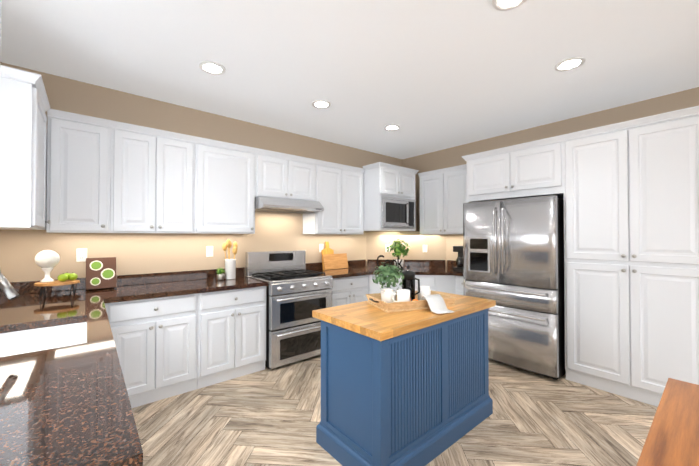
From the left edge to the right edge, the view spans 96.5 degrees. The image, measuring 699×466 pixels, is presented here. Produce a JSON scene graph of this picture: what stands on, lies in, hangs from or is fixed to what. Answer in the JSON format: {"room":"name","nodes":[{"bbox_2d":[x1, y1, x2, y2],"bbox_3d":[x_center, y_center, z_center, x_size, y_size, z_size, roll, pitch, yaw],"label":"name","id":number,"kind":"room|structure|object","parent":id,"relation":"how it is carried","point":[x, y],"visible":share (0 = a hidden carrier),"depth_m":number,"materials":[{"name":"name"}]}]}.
{"room":"kitchen","nodes":[
{"label":"kitchen","id":0,"kind":"room"},
{"bbox_2d":[0,62,401,281],"bbox_3d":[-0.951,0.049,4.023,5.080,2.750,0.120,1,-1,-40],"label":"wall","id":1,"kind":"structure","parent":0,"point":[132,253],"depth_m":3.21,"materials":[{"name":"beige paint"}]},
{"bbox_2d":[0,278,142,465],"bbox_3d":[-1.597,0.559,1.544,0.660,0.357,2.827,1,-1,-40],"label":"countertop","id":2,"kind":"structure","parent":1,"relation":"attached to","point":[66,406],"depth_m":0.93,"materials":[{"name":"brown stone"}]},
{"bbox_2d":[0,269,18,300],"bbox_3d":[-1.620,0.264,1.325,0.294,0.426,0.133,1,-1,-40],"label":"faucet","id":3,"kind":"object","parent":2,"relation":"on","point":[10,292],"visible":1,"depth_m":1.41,"materials":[{"name":"silver metal"}]},
{"bbox_2d":[0,322,85,356],"bbox_3d":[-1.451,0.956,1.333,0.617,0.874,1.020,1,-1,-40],"label":"sink","id":4,"kind":"object","parent":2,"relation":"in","point":[19,342],"depth_m":1.53,"materials":[{"name":"white ceramic"}]},
{"bbox_2d":[34,280,79,298],"bbox_3d":[-2.269,0.434,2.425,0.259,0.113,0.190,1,-1,-40],"label":"decorative piece","id":5,"kind":"object","parent":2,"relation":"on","point":[57,283],"visible":0.85,"depth_m":2.38,"materials":[{"name":"brown wood"}]},
{"bbox_2d":[35,250,59,282],"bbox_3d":[-2.325,0.253,2.400,0.140,0.246,0.140,1,-1,-40],"label":"ornament","id":6,"kind":"object","parent":5,"relation":"on","point":[47,261],"visible":1,"depth_m":2.37,"materials":[{"name":"white ceramic"}]},
{"bbox_2d":[57,273,67,281],"bbox_3d":[-2.224,0.344,2.419,0.064,0.065,0.064,1,-1,-40],"label":"apple","id":7,"kind":"object","parent":5,"relation":"on","point":[62,277],"visible":0.98,"depth_m":2.40,"materials":[{"name":"green food"}]},
{"bbox_2d":[68,273,77,279],"bbox_3d":[-2.201,0.344,2.477,0.064,0.065,0.064,1,-1,-40],"label":"apple","id":8,"kind":"object","parent":5,"relation":"on","point":[72,276],"visible":0.94,"depth_m":2.46,"materials":[{"name":"green food"}]},
{"bbox_2d":[86,257,116,289],"bbox_3d":[-2.168,0.354,2.726,0.210,0.272,0.169,1,-1,-40],"label":"cookbook","id":9,"kind":"object","parent":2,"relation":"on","point":[101,273],"visible":1,"depth_m":2.72,"materials":[{"name":"brown paper"}]},
{"bbox_3d":[0.571,0.509,4.476,0.324,0.008,0.324,1,-1,-40],"label":"sign","id":10,"kind":"object","parent":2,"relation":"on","visible":0},
{"bbox_2d":[377,255,402,267],"bbox_3d":[0.579,0.413,4.476,0.381,0.193,0.012,0,-1,5],"label":"sign","id":11,"kind":"object","parent":10,"relation":"on","point":[390,263],"visible":0.77,"depth_m":4.47,"materials":[{"name":"black metal"}]},
{"bbox_2d":[46,109,113,232],"bbox_3d":[-2.266,-0.475,2.629,0.389,0.945,0.322,1,-1,-40],"label":"upper cabinet","id":12,"kind":"object","parent":1,"relation":"attached to","point":[107,176],"depth_m":2.50,"materials":[{"name":"white wood"}]},
{"bbox_2d":[76,248,86,261],"bbox_3d":[-2.361,0.194,2.750,0.072,0.116,0.008,1,-1,-40],"label":"electrical outlet","id":13,"kind":"object","parent":1,"relation":"attached to","point":[81,254],"visible":0.96,"depth_m":2.75,"materials":[{"name":"white plastic"}]},
{"bbox_2d":[114,121,197,232],"bbox_3d":[-1.867,-0.471,2.965,0.655,0.945,0.322,1,-1,-40],"label":"upper cabinet","id":14,"kind":"object","parent":1,"relation":"attached to","point":[156,170],"depth_m":2.83,"materials":[{"name":"white wood"}]},
{"bbox_2d":[112,267,267,301],"bbox_3d":[-1.542,0.468,3.014,1.317,0.140,0.649,1,-1,-40],"label":"countertop","id":15,"kind":"structure","parent":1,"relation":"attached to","point":[132,287],"depth_m":3.00,"materials":[{"name":"brown stone"}]},
{"bbox_2d":[216,267,224,279],"bbox_3d":[-1.370,0.432,3.310,0.088,0.136,0.108,1,-1,-40],"label":"decorative plant","id":16,"kind":"object","parent":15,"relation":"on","point":[221,276],"visible":1,"depth_m":3.28,"materials":[{"name":"green plant"}]},
{"bbox_2d":[222,239,237,279],"bbox_3d":[-1.301,0.285,3.405,0.166,0.433,0.133,1,-1,-40],"label":"utensil crock","id":17,"kind":"object","parent":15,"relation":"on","point":[230,269],"visible":1,"depth_m":3.36,"materials":[{"name":"white ceramic"}]},
{"bbox_2d":[206,246,212,256],"bbox_3d":[-1.542,0.202,3.440,0.072,0.116,0.008,1,-1,-40],"label":"electrical outlet","id":18,"kind":"object","parent":1,"relation":"attached to","point":[209,251],"visible":1,"depth_m":3.44,"materials":[{"name":"white plastic"}]},
{"bbox_2d":[198,137,257,233],"bbox_3d":[-1.379,-0.466,3.376,0.621,0.945,0.322,1,-1,-40],"label":"upper cabinet","id":19,"kind":"object","parent":1,"relation":"attached to","point":[227,172],"depth_m":3.25,"materials":[{"name":"white wood"}]},
{"bbox_2d":[258,149,317,200],"bbox_3d":[-0.835,-0.666,3.836,0.797,0.535,0.322,1,-1,-40],"label":"upper cabinet","id":20,"kind":"object","parent":1,"relation":"attached to","point":[280,175],"depth_m":3.70,"materials":[{"name":"white wood"}]},
{"bbox_2d":[255,196,323,213],"bbox_3d":[-0.775,-0.329,3.762,0.790,0.135,0.504,1,-1,-40],"label":"range hood","id":21,"kind":"object","parent":20,"relation":"attached to","point":[272,204],"visible":0.96,"depth_m":3.58,"materials":[{"name":"silver metal"}]},
{"bbox_2d":[319,244,323,251],"bbox_3d":[-0.396,0.213,4.403,0.072,0.116,0.008,1,-1,-40],"label":"electrical outlet","id":22,"kind":"object","parent":1,"relation":"attached to","point":[321,246],"visible":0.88,"depth_m":4.40,"materials":[{"name":"white plastic"}]},
{"bbox_2d":[303,161,365,233],"bbox_3d":[-0.207,-0.455,4.362,0.837,0.945,0.322,1,-1,-40],"label":"upper cabinet","id":23,"kind":"object","parent":1,"relation":"attached to","point":[341,188],"depth_m":4.21,"materials":[{"name":"white wood"}]},
{"bbox_2d":[362,162,417,204],"bbox_3d":[0.517,-0.732,4.762,0.738,0.451,0.647,1,-1,-40],"label":"upper cabinet","id":24,"kind":"object","parent":1,"relation":"attached to","point":[382,179],"depth_m":4.42,"materials":[{"name":"white wood"}]},
{"bbox_2d":[381,196,415,228],"bbox_3d":[0.594,-0.286,4.665,0.725,0.439,0.492,1,-1,-40],"label":"microwave","id":25,"kind":"object","parent":24,"relation":"attached to","point":[398,212],"visible":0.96,"depth_m":4.49,"materials":[{"name":"silver metal"}]},
{"bbox_2d":[0,0,698,158],"bbox_3d":[1.142,-1.404,1.553,5.080,0.100,6.620,1,-1,-40],"label":"ceiling","id":26,"kind":"structure","parent":0,"point":[428,76],"depth_m":2.39,"materials":[{"name":"white paint"}]},
{"bbox_2d":[199,61,225,74],"bbox_3d":[-1.112,-1.337,2.531,0.200,0.011,0.200,1,-1,-40],"label":"recessed light","id":27,"kind":"object","parent":26,"relation":"in","point":[212,68],"visible":1,"depth_m":2.52,"materials":[{"name":"white plastic"}]},
{"bbox_2d":[312,100,330,108],"bbox_3d":[-0.290,-1.329,3.223,0.200,0.011,0.200,1,-1,-40],"label":"recessed light","id":28,"kind":"object","parent":26,"relation":"in","point":[321,104],"visible":0.98,"depth_m":3.22,"materials":[{"name":"white"}]},
{"bbox_2d":[384,125,399,130],"bbox_3d":[0.533,-1.321,3.915,0.200,0.011,0.200,1,-1,-40],"label":"recessed light","id":29,"kind":"object","parent":26,"relation":"in","point":[391,127],"visible":1,"depth_m":3.91,"materials":[{"name":"white plastic"}]},
{"bbox_2d":[492,0,526,10],"bbox_3d":[0.924,-1.345,1.780,0.200,0.011,0.200,1,-1,-40],"label":"recessed light","id":30,"kind":"object","parent":26,"relation":"in","point":[502,5],"visible":0.96,"depth_m":1.83,"materials":[{"name":"white plastic"}]},
{"bbox_2d":[555,56,585,71],"bbox_3d":[1.746,-1.337,2.473,0.200,0.011,0.200,1,-1,-40],"label":"recessed light","id":31,"kind":"object","parent":26,"relation":"in","point":[571,63],"visible":1,"depth_m":2.46,"materials":[{"name":"white plastic"}]},
{"bbox_2d":[132,355,657,465],"bbox_3d":[1.142,1.454,1.520,5.080,0.122,6.620,1,-1,-40],"label":"floor","id":32,"kind":"structure","parent":0,"point":[268,417],"depth_m":2.27,"materials":[{"name":"brown wood"}]},
{"bbox_2d":[105,293,199,407],"bbox_3d":[-1.801,0.973,2.812,0.658,0.874,0.617,1,-1,-40],"label":"base cabinet","id":33,"kind":"object","parent":32,"relation":"on","point":[168,347],"depth_m":2.59,"materials":[{"name":"white wood"}]},
{"bbox_2d":[200,286,265,387],"bbox_3d":[-1.298,0.978,3.235,0.657,0.874,0.617,1,-1,-40],"label":"base cabinet","id":34,"kind":"object","parent":32,"relation":"on","point":[232,322],"depth_m":2.98,"materials":[{"name":"white wood"}]},
{"bbox_2d":[245,250,332,369],"bbox_3d":[-0.695,0.822,3.654,0.782,1.195,0.737,1,-1,-40],"label":"range","id":35,"kind":"object","parent":32,"relation":"on","point":[297,293],"visible":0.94,"depth_m":3.41,"materials":[{"name":"silver metal"}]},
{"bbox_2d":[331,275,367,306],"bbox_3d":[-0.182,0.989,4.174,0.656,0.874,0.617,1,-1,-40],"label":"base cabinet","id":36,"kind":"object","parent":32,"relation":"on","point":[346,290],"depth_m":3.93,"materials":[{"name":"white wood"}]},
{"bbox_2d":[316,306,493,465],"bbox_3d":[0.446,0.985,2.260,1.240,0.837,0.600,1,-1,-40],"label":"kitchen island","id":37,"kind":"object","parent":32,"relation":"on","point":[406,388],"depth_m":1.92,"materials":[{"name":"blue wood"}]},
{"bbox_2d":[312,290,495,341],"bbox_3d":[0.446,0.545,2.265,1.280,0.042,0.640,1,-1,-40],"label":"island countertop","id":38,"kind":"structure","parent":37,"relation":"on","point":[364,318],"depth_m":1.95,"materials":[{"name":"brown wood"}]},
{"bbox_2d":[366,291,455,312],"bbox_3d":[0.441,0.492,2.287,0.610,0.062,0.352,0,-1,-20],"label":"serving tray","id":39,"kind":"object","parent":38,"relation":"on","point":[374,299],"visible":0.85,"depth_m":2.13,"materials":[{"name":"brown wood"}]},
{"bbox_2d":[372,263,403,302],"bbox_3d":[0.278,0.362,2.273,0.233,0.295,0.234,1,-1,-40],"label":"potted plant","id":40,"kind":"object","parent":39,"relation":"on","point":[383,279],"visible":0.96,"depth_m":2.23,"materials":[{"name":"green plant"}]},
{"bbox_2d":[392,289,409,301],"bbox_3d":[0.373,0.456,2.207,0.100,0.105,0.111,1,-1,-40],"label":"mug","id":41,"kind":"object","parent":39,"relation":"on","point":[403,295],"visible":0.65,"depth_m":2.17,"materials":[{"name":"white ceramic"}]},
{"bbox_2d":[402,265,419,300],"bbox_3d":[0.460,0.376,2.321,0.104,0.269,0.158,1,-1,-40],"label":"press","id":42,"kind":"object","parent":39,"relation":"on","point":[408,281],"visible":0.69,"depth_m":2.30,"materials":[{"name":"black glass"}]},
{"bbox_2d":[417,286,430,299],"bbox_3d":[0.574,0.458,2.364,0.128,0.105,0.094,1,-1,-40],"label":"mug","id":43,"kind":"object","parent":39,"relation":"on","point":[425,290],"visible":0.5,"depth_m":2.32,"materials":[{"name":"white ceramic"}]},
{"bbox_2d":[421,294,453,313],"bbox_3d":[0.573,0.471,2.128,0.130,0.091,0.270,0,-1,-20],"label":"towel","id":44,"kind":"object","parent":39,"relation":"on","point":[436,304],"visible":0.8,"depth_m":2.09,"materials":[{"name":"white fabric"}]},
{"bbox_2d":[368,275,455,293],"bbox_3d":[0.854,0.993,4.538,1.395,0.874,1.395,1,-1,-40],"label":"base cabinet","id":45,"kind":"object","parent":32,"relation":"on","point":[441,283],"depth_m":4.09,"materials":[{"name":"white wood"}]},
{"bbox_2d":[456,276,464,294],"bbox_3d":[1.684,0.989,4.157,0.617,0.874,0.250,1,-1,-40],"label":"base cabinet","id":46,"kind":"object","parent":32,"relation":"on","point":[459,279],"depth_m":4.00,"materials":[{"name":"white wood"}]},
{"bbox_2d":[463,195,565,379],"bbox_3d":[1.945,0.536,3.539,1.001,1.765,0.944,1,-1,-40],"label":"refrigerator","id":47,"kind":"object","parent":32,"relation":"on","point":[513,258],"visible":0.81,"depth_m":3.13,"materials":[{"name":"silver metal"}]},
{"bbox_2d":[561,106,698,406],"bbox_3d":[2.658,0.233,2.883,0.777,2.356,0.950,1,-1,-40],"label":"tall cabinet","id":48,"kind":"object","parent":32,"relation":"on","point":[627,192],"depth_m":2.61,"materials":[{"name":"white wood"}]},
{"bbox_2d":[637,378,698,465],"bbox_3d":[1.096,1.004,0.493,1.580,0.760,0.940,1,-1,-40],"label":"dining table","id":49,"kind":"object","parent":32,"relation":"on","point":[672,438],"visible":1,"depth_m":0.99,"materials":[{"name":"brown wood"}]},
{"bbox_2d":[366,231,445,265],"bbox_3d":[0.888,0.705,4.933,1.244,1.460,0.050,0,-1,5],"label":"wall","id":50,"kind":"structure","parent":0,"point":[378,241],"depth_m":4.91,"materials":[{"name":"beige paint"}]},
{"bbox_2d":[306,259,391,278],"bbox_3d":[0.369,0.486,4.610,2.051,0.140,0.667,1,-1,-40],"label":"countertop","id":51,"kind":"structure","parent":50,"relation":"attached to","point":[355,267],"depth_m":4.29,"materials":[{"name":"brown stone"}]},
{"bbox_2d":[321,242,347,269],"bbox_3d":[-0.214,0.319,4.465,0.420,0.389,0.120,1,-1,-40],"label":"cutting boards","id":52,"kind":"object","parent":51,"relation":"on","point":[331,260],"visible":0.93,"depth_m":4.42,"materials":[{"name":"brown wood"}]},
{"bbox_2d":[387,238,410,267],"bbox_3d":[0.727,0.297,4.670,0.342,0.436,0.364,1,-1,-40],"label":"plant","id":53,"kind":"object","parent":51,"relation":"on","point":[398,247],"visible":0.88,"depth_m":4.62,"materials":[{"name":"green plant"}]},
{"bbox_2d":[372,260,462,275],"bbox_3d":[1.152,0.481,4.194,1.390,0.140,0.979,1,-1,-40],"label":"countertop","id":54,"kind":"structure","parent":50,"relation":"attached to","point":[420,267],"depth_m":4.67,"materials":[{"name":"brown stone"}]},
{"bbox_2d":[453,246,462,269],"bbox_3d":[1.607,0.347,4.405,0.230,0.330,0.195,1,-1,-40],"label":"coffee maker","id":55,"kind":"object","parent":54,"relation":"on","point":[459,259],"visible":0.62,"depth_m":4.34,"materials":[{"name":"black"}]},
{"bbox_2d":[402,87,698,265],"bbox_3d":[3.039,0.039,3.133,0.120,2.750,6.380,1,-1,-40],"label":"wall","id":56,"kind":"structure","parent":0,"point":[452,157],"depth_m":3.88,"materials":[{"name":"beige paint"}]},
{"bbox_2d":[418,164,466,234],"bbox_3d":[1.516,-0.453,4.552,0.386,0.945,0.989,1,-1,-40],"label":"upper cabinet","id":57,"kind":"object","parent":56,"relation":"attached to","point":[443,195],"visible":0.52,"depth_m":4.50,"materials":[{"name":"white wood"}]},
{"bbox_2d":[465,134,564,201],"bbox_3d":[2.037,-0.658,3.632,0.777,0.556,0.981,1,-1,-40],"label":"upper cabinet","id":58,"kind":"object","parent":56,"relation":"attached to","point":[536,168],"depth_m":3.32,"materials":[{"name":"white wood"}]},
{"bbox_3d":[-0.756,0.002,-0.060,0.120,2.750,6.380,1,-1,-40],"label":"wall","id":59,"kind":"structure","parent":0,"visible":0},
{"bbox_2d":[0,0,7,219],"bbox_3d":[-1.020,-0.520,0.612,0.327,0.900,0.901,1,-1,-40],"label":"upper cabinet","id":60,"kind":"object","parent":59,"relation":"attached to","point":[3,69],"depth_m":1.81,"materials":[{"name":"white wood"}]},
{"bbox_2d":[0,68,47,229],"bbox_3d":[-2.225,-0.493,2.032,0.312,0.922,0.626,1,-1,-40],"label":"upper cabinet","id":61,"kind":"object","parent":59,"relation":"attached to","point":[24,105],"depth_m":1.87,"materials":[{"name":"white wood"}]}
]}

